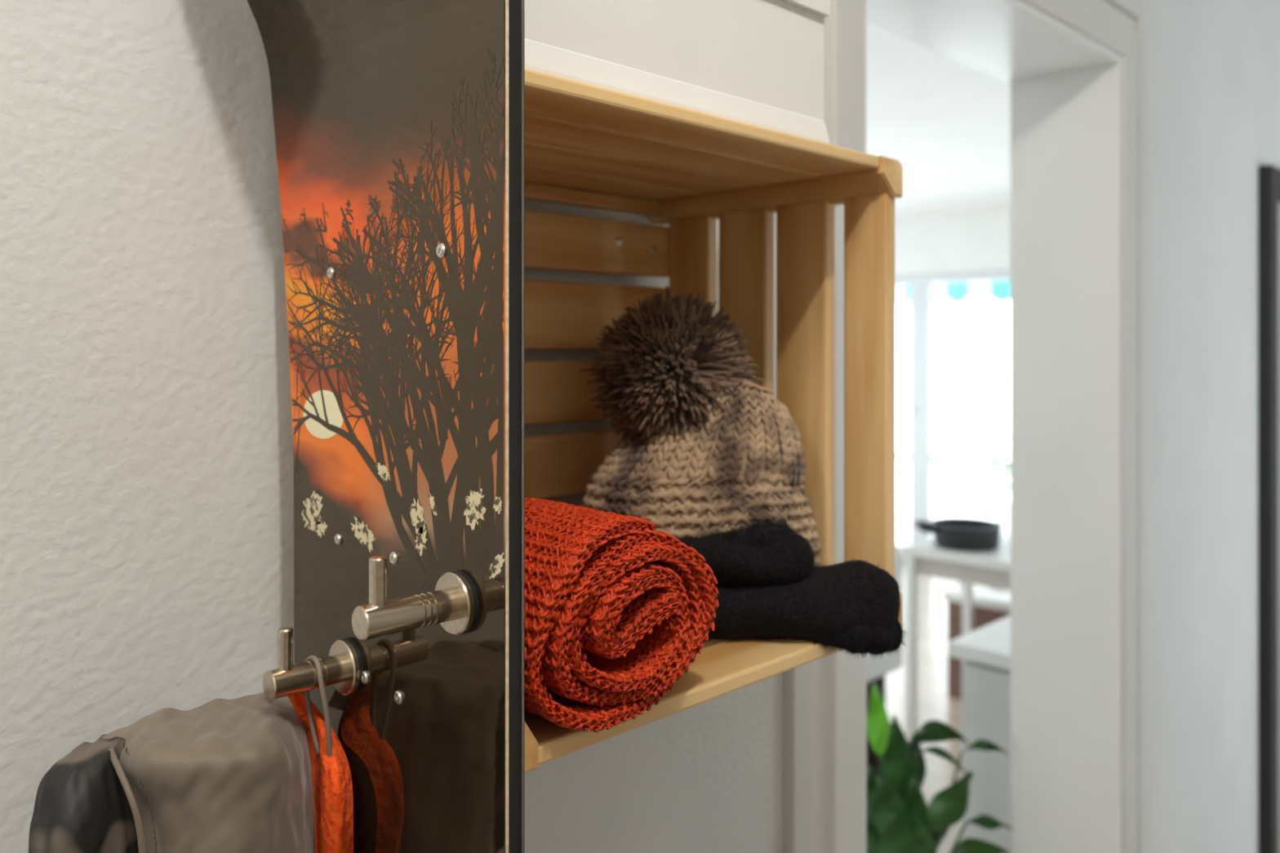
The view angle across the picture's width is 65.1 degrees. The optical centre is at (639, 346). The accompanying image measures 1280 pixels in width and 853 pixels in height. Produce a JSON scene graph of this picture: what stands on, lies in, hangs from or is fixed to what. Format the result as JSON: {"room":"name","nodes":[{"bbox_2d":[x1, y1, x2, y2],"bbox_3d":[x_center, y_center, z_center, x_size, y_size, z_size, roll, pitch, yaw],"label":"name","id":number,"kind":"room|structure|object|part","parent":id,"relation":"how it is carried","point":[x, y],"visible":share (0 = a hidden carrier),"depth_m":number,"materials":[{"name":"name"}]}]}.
{"room":"entryway","nodes":[
{"label":"entryway","id":0,"kind":"room"},
{"bbox_2d":[0,0,1279,852],"bbox_3d":[1.350,0.310,2.256,8.300,2.500,0.150,0,0,-45],"label":"wall","id":1,"kind":"structure","parent":0,"point":[147,460],"depth_m":0.57,"materials":[{"name":"white paint"}]},
{"bbox_2d":[247,0,524,852],"bbox_3d":[-0.155,0.430,0.476,0.081,1.440,0.224,0,0,-45],"label":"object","id":2,"kind":"object","parent":1,"relation":"attached to","point":[399,125],"visible":0.98,"depth_m":0.47,"materials":[{"name":"glossy plastic laminate"},{"name":"wood core"},{"name":"steel edge"}]},
{"bbox_2d":[262,626,364,700],"bbox_3d":[-0.163,0.156,0.494,0.043,0.039,0.027,0,0,-45],"label":"coat hook","id":3,"kind":"object","parent":2,"relation":"attached to","point":[343,668],"visible":1,"depth_m":0.49,"materials":[{"name":"silver metal"}]},
{"bbox_2d":[28,655,353,852],"bbox_3d":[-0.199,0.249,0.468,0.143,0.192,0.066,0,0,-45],"label":"jacket","id":4,"kind":"object","parent":3,"relation":"hanging from","point":[256,773],"visible":0.98,"depth_m":0.45,"materials":[{"name":"beige fabric"}]},
{"bbox_2d":[303,390,343,438],"bbox_3d":[-0.167,0.036,0.529,0.001,0.026,0.044,0,0,-45],"label":"print","id":5,"kind":"object","parent":2,"relation":"attached to","point":[334,415],"depth_m":0.53},
{"bbox_2d":[282,47,503,587],"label":"print","id":6,"kind":"object","parent":2,"relation":"attached to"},
{"bbox_2d":[351,555,479,640],"bbox_3d":[-0.096,0.106,0.424,0.049,0.039,0.027,0,0,-45],"label":"coat hook","id":7,"kind":"object","parent":2,"relation":"attached to","point":[453,604],"visible":1,"depth_m":0.42,"materials":[{"name":"silver metal"}]},
{"bbox_2d":[524,67,902,773],"bbox_3d":[-0.018,0.032,0.626,0.324,0.310,0.220,0,0,-45],"label":"wooden crate","id":8,"kind":"object","parent":1,"relation":"attached to","point":[686,170],"visible":0.3,"depth_m":0.69,"materials":[{"name":"brown wood"}]},
{"bbox_3d":[-0.118,0.175,0.508,0.015,0.024,0.194,0,0,-45],"label":"corner rail","id":9,"kind":"part","parent":8,"relation":"part of","materials":[{"name":"brown wood"}]},
{"bbox_2d":[524,497,719,733],"bbox_3d":[-0.059,0.128,0.527,0.122,0.097,0.174,0,0,-45],"label":"scarf","id":10,"kind":"object","parent":8,"relation":"in","point":[618,607],"visible":0.52,"depth_m":0.46,"materials":[{"name":"orange fabric"}]},
{"bbox_2d":[524,0,830,143],"bbox_3d":[-0.039,-0.194,0.605,0.246,0.141,0.199,0,0,-45],"label":"storage box","id":11,"kind":"object","parent":8,"relation":"on","point":[759,63],"visible":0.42,"depth_m":0.54,"materials":[{"name":"white"}]},
{"bbox_3d":[-0.039,-0.234,0.605,0.246,0.059,0.199,0,0,-45],"label":"lid","id":12,"kind":"part","parent":11,"relation":"part of","materials":[{"name":"white"}]},
{"bbox_2d":[578,285,821,566],"bbox_3d":[0.036,0.069,0.666,0.153,0.220,0.114,0,0,27],"label":"hat","id":13,"kind":"object","parent":8,"relation":"in","point":[700,448],"visible":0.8,"depth_m":0.64,"materials":[{"name":"beige fabric"}]},
{"bbox_3d":[0.087,-0.111,0.732,0.026,0.024,0.220,0,0,-45],"label":"corner rail","id":14,"kind":"part","parent":8,"relation":"part of","materials":[{"name":"brown wood"}]},
{"bbox_2d":[707,557,906,661],"bbox_3d":[0.065,0.160,0.614,0.198,0.065,0.058,0,0,-1],"label":"glove","id":15,"kind":"object","parent":8,"relation":"on","point":[852,606],"visible":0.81,"depth_m":0.60,"materials":[{"name":"black fabric"}]},
{"bbox_2d":[671,515,816,589],"bbox_3d":[0.040,0.128,0.615,0.142,0.048,0.047,0,0,4],"label":"glove","id":16,"kind":"object","parent":15,"relation":"on","point":[767,553],"visible":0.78,"depth_m":0.60,"materials":[{"name":"black fabric"}]},
{"bbox_3d":[0.087,0.175,0.732,0.026,0.024,0.220,0,0,-45],"label":"corner rail","id":17,"kind":"part","parent":8,"relation":"part of","materials":[{"name":"brown wood"}]},
{"bbox_2d":[783,0,864,852],"bbox_3d":[0.179,0.508,0.967,0.112,2.104,0.018,0,0,-45],"label":"trim","id":18,"kind":"structure","parent":1,"relation":"attached to","point":[824,698],"depth_m":0.97,"materials":[{"name":"paint"}]},
{"bbox_2d":[864,0,1122,852],"bbox_3d":[0.414,0.561,1.313,0.710,1.997,0.168,0,0,-45],"label":"trim","id":19,"kind":"structure","parent":1,"relation":"attached to","point":[1066,86],"depth_m":1.54,"materials":[{"name":"paint"}]},
{"bbox_2d":[1023,0,1139,55],"bbox_3d":[0.469,-0.490,1.257,0.866,0.107,0.018,0,0,-45],"label":"trim","id":20,"kind":"structure","parent":1,"relation":"attached to","point":[1104,21],"depth_m":1.44,"materials":[{"name":"paint"}]},
{"bbox_2d":[1122,0,1146,852],"bbox_3d":[0.760,0.508,1.548,0.112,2.104,0.018,0,0,-45],"label":"trim","id":21,"kind":"structure","parent":1,"relation":"attached to","point":[1135,57],"depth_m":1.53,"materials":[{"name":"paint"}]},
{"bbox_2d":[1258,164,1279,852],"bbox_3d":[1.508,0.511,2.290,0.600,1.777,0.024,0,0,-45],"label":"framed mirror","id":22,"kind":"object","parent":1,"relation":"attached to","point":[1268,175],"visible":1,"depth_m":2.08,"materials":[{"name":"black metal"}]},
{"bbox_2d":[1278,197,1279,852],"bbox_3d":[1.503,0.511,2.296,0.490,1.667,0.010,0,0,-45],"label":"mirror glass","id":23,"kind":"object","parent":22,"relation":"on","point":[1278,197],"depth_m":2.17,"materials":[{"name":"silver mirror"}]},
{"bbox_2d":[866,22,1010,217],"bbox_3d":[0.230,-0.980,3.306,8.400,0.080,6.250,0,0,-45],"label":"ceiling","id":24,"kind":"structure","parent":0,"point":[946,120],"depth_m":4.27,"materials":[{"name":"white paint"}]},
{"bbox_2d":[885,560,1010,852],"bbox_3d":[0.230,1.600,3.306,8.400,0.080,6.250,0,0,-45],"label":"floor","id":25,"kind":"structure","parent":0,"point":[934,703],"depth_m":4.54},
{"bbox_2d":[866,545,905,779],"bbox_3d":[0.272,1.130,3.151,1.440,0.860,0.488,0,0,-45],"label":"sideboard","id":26,"kind":"object","parent":25,"relation":"on","point":[877,670],"visible":0.13,"depth_m":3.48,"materials":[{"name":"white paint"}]},
{"bbox_3d":[0.827,1.345,3.521,0.050,0.430,0.050,0,0,-45],"label":"leg","id":27,"kind":"part","parent":26,"relation":"part of","materials":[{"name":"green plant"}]},
{"bbox_3d":[0.763,0.915,3.352,0.420,0.390,0.017,0,0,-45],"label":"drawer","id":28,"kind":"part","parent":26,"relation":"part of","materials":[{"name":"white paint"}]},
{"bbox_2d":[902,533,1010,741],"bbox_3d":[1.556,1.175,3.840,0.530,0.770,0.930,0,0,-45],"label":"table","id":29,"kind":"object","parent":25,"relation":"on","point":[992,569],"visible":0.2,"depth_m":3.96,"materials":[{"name":"white paint"}]},
{"bbox_3d":[1.078,1.192,3.981,0.035,0.735,0.035,0,0,-45],"label":"leg","id":30,"kind":"part","parent":29,"relation":"part of","materials":[{"name":"white paint"}]},
{"bbox_2d":[912,517,1002,551],"bbox_3d":[1.261,0.740,3.968,0.332,0.100,0.268,0,0,0],"label":"cooking pot","id":31,"kind":"object","parent":29,"relation":"on","point":[956,534],"visible":1,"depth_m":3.89,"materials":[{"name":"black metal"}]},
{"bbox_3d":[1.132,0.714,3.968,0.073,0.047,0.121,0,0,0],"label":"handle","id":32,"kind":"part","parent":31,"relation":"part of","materials":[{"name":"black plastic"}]},
{"bbox_3d":[1.411,1.192,4.313,0.035,0.735,0.035,0,0,-45],"label":"leg","id":33,"kind":"part","parent":29,"relation":"part of","materials":[{"name":"white paint"}]},
{"bbox_2d":[942,587,1010,700],"bbox_3d":[1.821,1.325,4.232,0.340,0.470,1.010,0,0,-45],"label":"shelf","id":34,"kind":"object","parent":25,"relation":"on","point":[989,606],"visible":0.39,"depth_m":4.43,"materials":[{"name":"white paint"}]},
{"bbox_3d":[1.736,1.110,4.147,0.100,0.040,1.010,0,0,-45],"label":"rail","id":35,"kind":"part","parent":34,"relation":"part of","materials":[{"name":"white paint"}]},
{"bbox_3d":[1.839,1.347,4.250,0.290,0.425,0.970,0,0,-45],"label":"panel","id":36,"kind":"part","parent":34,"relation":"part of","materials":[{"name":"white paint"}]},
{"bbox_2d":[947,615,1010,852],"bbox_3d":[1.014,1.113,2.322,0.561,0.895,0.370,0,0,-45],"label":"base cabinet","id":37,"kind":"object","parent":25,"relation":"on","point":[985,651],"visible":0.21,"depth_m":2.21,"materials":[{"name":"white paint"}]},
{"bbox_2d":[947,615,1010,671],"bbox_3d":[1.018,0.682,2.326,0.550,0.035,0.370,0,0,-45],"label":"countertop","id":38,"kind":"structure","parent":37,"relation":"on","point":[989,645],"depth_m":2.24,"materials":[{"name":"white paint"}]},
{"bbox_3d":[0.850,1.095,2.140,0.019,0.770,0.335,0,0,-45],"label":"door","id":39,"kind":"part","parent":37,"relation":"part of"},
{"bbox_2d":[958,581,1001,592],"bbox_3d":[2.298,1.310,4.808,0.450,0.500,1.550,0,0,-45],"label":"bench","id":40,"kind":"object","parent":25,"relation":"on","point":[960,584],"visible":0.02,"depth_m":5.39,"materials":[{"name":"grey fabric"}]},
{"bbox_3d":[1.683,1.360,5.183,0.050,0.400,0.050,0,0,-45],"label":"leg","id":41,"kind":"part","parent":40,"relation":"part of","materials":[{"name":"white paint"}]},
{"bbox_3d":[1.923,1.360,5.423,0.050,0.400,0.050,0,0,-45],"label":"leg","id":42,"kind":"part","parent":40,"relation":"part of","materials":[{"name":"white paint"}]},
{"bbox_3d":[0.436,1.330,1.627,0.260,0.460,0.240,0,0,-45],"label":"plant stand","id":43,"kind":"object","parent":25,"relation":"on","visible":0},
{"bbox_2d":[866,683,1012,852],"bbox_3d":[0.441,0.811,1.612,0.211,0.578,0.242,0,0,-45],"label":"potted plant","id":44,"kind":"object","parent":43,"relation":"on","point":[900,820],"visible":0.94,"depth_m":1.60,"materials":[{"name":"green plant"}]},
{"bbox_3d":[0.408,0.810,1.585,0.103,0.352,0.004,0,0,-45],"label":"stem","id":45,"kind":"part","parent":44,"relation":"part of","materials":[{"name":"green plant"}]},
{"bbox_3d":[0.438,0.815,1.620,0.015,0.339,0.004,0,0,0],"label":"stem","id":46,"kind":"part","parent":44,"relation":"part of","materials":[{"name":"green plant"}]},
{"bbox_3d":[0.446,0.823,1.625,0.004,0.324,0.015,0,0,26],"label":"stem","id":47,"kind":"part","parent":44,"relation":"part of","materials":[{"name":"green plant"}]},
{"bbox_3d":[0.478,0.817,1.610,0.077,0.337,0.004,0,0,16],"label":"stem","id":48,"kind":"part","parent":44,"relation":"part of","materials":[{"name":"green plant"}]},
{"bbox_3d":[0.483,0.871,1.610,0.085,0.229,0.004,0,0,14],"label":"stem","id":49,"kind":"part","parent":44,"relation":"part of","materials":[{"name":"green plant"}]},
{"bbox_2d":[894,206,1010,275],"bbox_3d":[2.533,0.310,6.787,0.180,2.500,4.584,0,0,-45],"label":"wall","id":50,"kind":"structure","parent":0,"point":[974,240],"depth_m":7.00,"materials":[{"name":"white paint"}]},
{"bbox_2d":[894,274,919,559],"bbox_3d":[1.640,0.518,7.601,0.091,2.073,1.070,0,0,-45],"label":"window","id":51,"kind":"structure","parent":50,"relation":"in","point":[912,280],"depth_m":7.24,"materials":[{"name":"white plastic"}]},
{"bbox_3d":[1.651,0.802,7.612,0.060,0.045,0.930,0,0,-45],"label":"rail","id":52,"kind":"part","parent":51,"relation":"part of","materials":[{"name":"white plastic"}]},
{"bbox_2d":[894,280,1010,305],"bbox_3d":[2.755,-0.487,7.394,0.852,0.275,4.560,0,0,-45],"label":"awning","id":53,"kind":"object","parent":50,"relation":"attached to","point":[1000,291],"visible":0.22,"depth_m":8.12,"materials":[{"name":"white fabric"}]},
{"bbox_2d":[919,269,1010,541],"bbox_3d":[2.842,0.518,6.399,0.091,2.073,2.330,0,0,-45],"label":"window","id":54,"kind":"structure","parent":50,"relation":"in","point":[926,459],"depth_m":7.18,"materials":[{"name":"white plastic"}]},
{"bbox_3d":[2.848,0.165,6.405,0.006,1.230,2.190,0,0,-45],"label":"pane","id":55,"kind":"part","parent":54,"relation":"part of","materials":[{"name":"clear glass"}]},
{"bbox_3d":[2.853,0.802,6.410,0.060,0.045,2.190,0,0,-45],"label":"rail","id":56,"kind":"part","parent":54,"relation":"part of","materials":[{"name":"white plastic"}]},
{"label":"outside","id":57,"kind":"structure","parent":0,"visible":0},
{"bbox_2d":[894,512,935,546],"bbox_3d":[3.175,1.615,7.488,1.720,0.090,5.100,0,0,-45],"label":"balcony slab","id":58,"kind":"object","parent":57,"point":[902,522],"depth_m":8.61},
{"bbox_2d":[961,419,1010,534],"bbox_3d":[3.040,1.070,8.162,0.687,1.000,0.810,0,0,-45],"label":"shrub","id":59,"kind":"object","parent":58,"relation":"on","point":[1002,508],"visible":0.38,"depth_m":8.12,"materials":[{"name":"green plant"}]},
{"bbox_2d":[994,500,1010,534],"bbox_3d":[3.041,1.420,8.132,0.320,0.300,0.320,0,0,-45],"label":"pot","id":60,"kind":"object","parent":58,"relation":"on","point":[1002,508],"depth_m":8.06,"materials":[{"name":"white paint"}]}
]}

